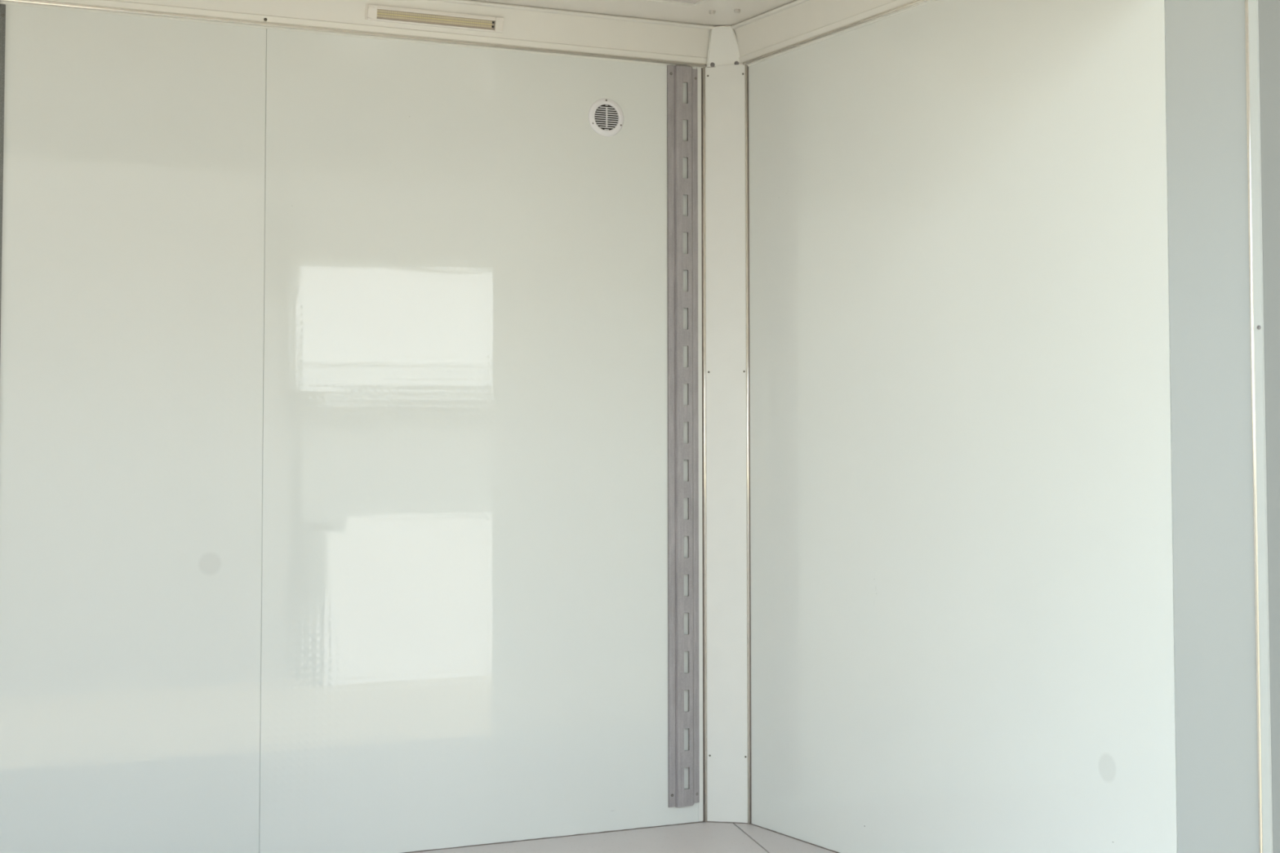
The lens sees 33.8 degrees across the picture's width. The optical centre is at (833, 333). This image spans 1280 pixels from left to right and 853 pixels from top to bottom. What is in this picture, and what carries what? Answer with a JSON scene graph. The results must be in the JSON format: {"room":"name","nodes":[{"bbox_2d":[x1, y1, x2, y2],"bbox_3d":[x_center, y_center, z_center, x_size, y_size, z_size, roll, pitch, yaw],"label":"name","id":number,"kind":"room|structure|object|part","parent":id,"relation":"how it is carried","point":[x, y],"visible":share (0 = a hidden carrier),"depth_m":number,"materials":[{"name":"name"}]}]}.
{"room":"portable cabin interior","nodes":[
{"label":"portable cabin interior","id":0,"kind":"room"},
{"bbox_2d":[0,4,700,852],"bbox_3d":[-2.185,0.208,4.822,4.445,2.297,0.045,1,-4,-30],"label":"wall","id":1,"kind":"structure","parent":0,"point":[333,369],"depth_m":5.30,"materials":[{"name":"laminate"}]},
{"bbox_2d":[0,4,5,350],"bbox_3d":[-2.003,0.235,4.892,0.092,2.050,0.012,1,-4,-30],"label":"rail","id":2,"kind":"object","parent":1,"relation":"attached to","point":[2,6],"visible":1,"depth_m":4.96,"materials":[{"name":"metal"}]},
{"bbox_2d":[0,0,714,67],"bbox_3d":[-2.222,-0.852,4.817,4.330,0.121,0.038,1,-4,-30],"label":"trim","id":3,"kind":"structure","parent":1,"relation":"attached to","point":[526,29],"depth_m":5.52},
{"bbox_2d":[364,4,503,33],"bbox_3d":[-1.043,-0.827,5.481,0.374,0.041,0.021,1,-4,-30],"label":"strip light","id":4,"kind":"object","parent":3,"relation":"attached to","point":[373,12],"visible":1,"depth_m":5.47,"materials":[{"name":"plastic"}]},
{"bbox_3d":[-1.044,-0.809,5.482,0.368,0.007,0.008,1,7,-30],"label":"rail","id":5,"kind":"part","parent":4,"relation":"part of","materials":[{"name":"plastic"}]},
{"bbox_3d":[-1.041,-0.841,5.478,0.368,0.011,0.010,1,7,-30],"label":"rail","id":6,"kind":"part","parent":4,"relation":"part of","materials":[{"name":"white plastic"}]},
{"bbox_2d":[403,821,704,852],"bbox_3d":[-2.225,1.302,4.708,4.310,0.005,0.004,1,-4,-30],"label":"baseboard","id":7,"kind":"structure","parent":1,"relation":"attached to","point":[700,821],"depth_m":5.55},
{"bbox_2d":[588,98,623,136],"bbox_3d":[-0.623,-0.593,5.730,0.105,0.105,0.007,1,-4,-30],"label":"air vent","id":8,"kind":"object","parent":1,"relation":"in","point":[606,117],"visible":1,"depth_m":5.73,"materials":[{"name":"white plastic"}]},
{"bbox_2d":[595,104,618,130],"bbox_3d":[-0.623,-0.593,5.729,0.070,0.070,0.005,1,-4,-30],"label":"grille","id":9,"kind":"object","parent":8,"relation":"attached to","point":[606,116],"depth_m":5.73,"materials":[{"name":"white plastic"}]},
{"bbox_2d":[666,65,699,807],"bbox_3d":[-0.417,0.275,5.794,0.092,2.050,0.012,1,-4,-30],"label":"rail","id":10,"kind":"object","parent":1,"relation":"attached to","point":[678,604],"visible":1,"depth_m":5.79,"materials":[{"name":"metal"}]},
{"bbox_2d":[706,25,740,67],"bbox_3d":[-0.305,-0.807,5.879,0.108,0.117,0.028,0,-3,2],"label":"trim","id":11,"kind":"structure","parent":1,"relation":"attached to","point":[723,47],"depth_m":5.87,"materials":[{"name":"white plastic"}]},
{"bbox_2d":[696,64,751,823],"bbox_3d":[-0.306,0.297,5.806,0.116,2.104,0.101,1,-4,-30],"label":"trim","id":12,"kind":"structure","parent":1,"relation":"attached to","point":[722,91],"depth_m":5.81,"materials":[{"name":"white metal"}]},
{"bbox_2d":[413,822,835,852],"bbox_3d":[-1.680,1.266,3.841,4.400,0.030,2.050,1,-4,-30],"label":"floor","id":13,"kind":"structure","parent":0,"point":[704,837],"depth_m":5.47,"materials":[{"name":"grey"}]},
{"bbox_2d":[472,0,795,26],"bbox_3d":[-1.705,-0.991,3.984,4.490,0.060,2.095,1,-4,-30],"label":"ceiling","id":14,"kind":"structure","parent":0,"point":[725,15],"depth_m":5.64,"materials":[{"name":"laminate"}]},
{"bbox_2d":[648,0,707,5],"bbox_3d":[-0.485,-0.898,5.239,0.550,0.004,0.500,1,-4,-30],"label":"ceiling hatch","id":15,"kind":"object","parent":14,"relation":"attached to","point":[695,2],"visible":1,"depth_m":5.54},
{"bbox_3d":[-0.485,-0.899,5.239,0.526,0.002,0.476,1,-4,-30],"label":"panel","id":16,"kind":"part","parent":15,"relation":"part of","materials":[{"name":"white plastic"}]},
{"bbox_2d":[709,9,715,14],"bbox_3d":[-0.330,-0.872,5.675,0.017,0.011,0.017,1,-4,-30],"label":"rivet","id":17,"kind":"object","parent":14,"relation":"attached to","point":[711,12],"visible":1,"depth_m":5.67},
{"bbox_2d":[733,8,740,13],"bbox_3d":[-0.262,-0.873,5.661,0.017,0.011,0.017,1,-4,-30],"label":"rivet","id":18,"kind":"object","parent":14,"relation":"attached to","point":[736,11],"visible":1,"depth_m":5.65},
{"bbox_2d":[748,0,1177,852],"bbox_3d":[0.217,0.206,5.050,0.045,2.297,1.936,1,-4,-30],"label":"wall","id":19,"kind":"structure","parent":0,"point":[962,575],"depth_m":4.84,"materials":[{"name":"laminate"}]},
{"bbox_2d":[706,821,747,824],"bbox_3d":[-0.292,1.346,5.755,0.122,0.007,0.004,-1,-3,15],"label":"baseboard","id":20,"kind":"structure","parent":19,"relation":"attached to","point":[734,823],"depth_m":5.75,"materials":[{"name":"grey metal"}]},
{"bbox_2d":[749,823,839,852],"bbox_3d":[0.226,1.299,4.938,0.004,0.005,1.845,1,-4,-30],"label":"baseboard","id":21,"kind":"structure","parent":19,"relation":"attached to","point":[749,824],"depth_m":5.51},
{"bbox_2d":[730,0,937,66],"bbox_3d":[0.204,-0.854,5.037,0.038,0.121,1.948,1,-4,-30],"label":"trim","id":22,"kind":"structure","parent":19,"relation":"attached to","point":[796,24],"depth_m":5.54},
{"bbox_2d":[1164,0,1258,852],"bbox_3d":[0.756,0.034,4.162,0.177,2.497,0.030,-3,-4,37],"label":"wall","id":23,"kind":"structure","parent":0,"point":[1215,626],"depth_m":4.14,"materials":[{"name":"laminate"}]},
{"bbox_3d":[-1.244,-1.103,3.112,4.425,0.617,0.055,1,-4,-30],"label":"trim","id":24,"kind":"structure","parent":0,"visible":0},
{"bbox_3d":[-0.508,-1.288,2.802,5.300,0.430,1.330,1,-4,-30],"label":"trim","id":25,"kind":"structure","parent":24,"relation":"attached to","visible":0},
{"bbox_2d":[1244,0,1273,852],"bbox_3d":[0.836,0.030,4.098,0.028,2.497,0.036,-3,-4,37],"label":"trim","id":26,"kind":"structure","parent":25,"relation":"attached to","point":[1255,282],"depth_m":4.08,"materials":[{"name":"white metal"}]},
{"bbox_2d":[1258,0,1279,852],"bbox_3d":[1.172,0.015,3.855,0.800,2.497,0.030,-3,-4,36],"label":"door","id":27,"kind":"structure","parent":26,"relation":"attached to","point":[1268,10],"depth_m":4.07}
]}

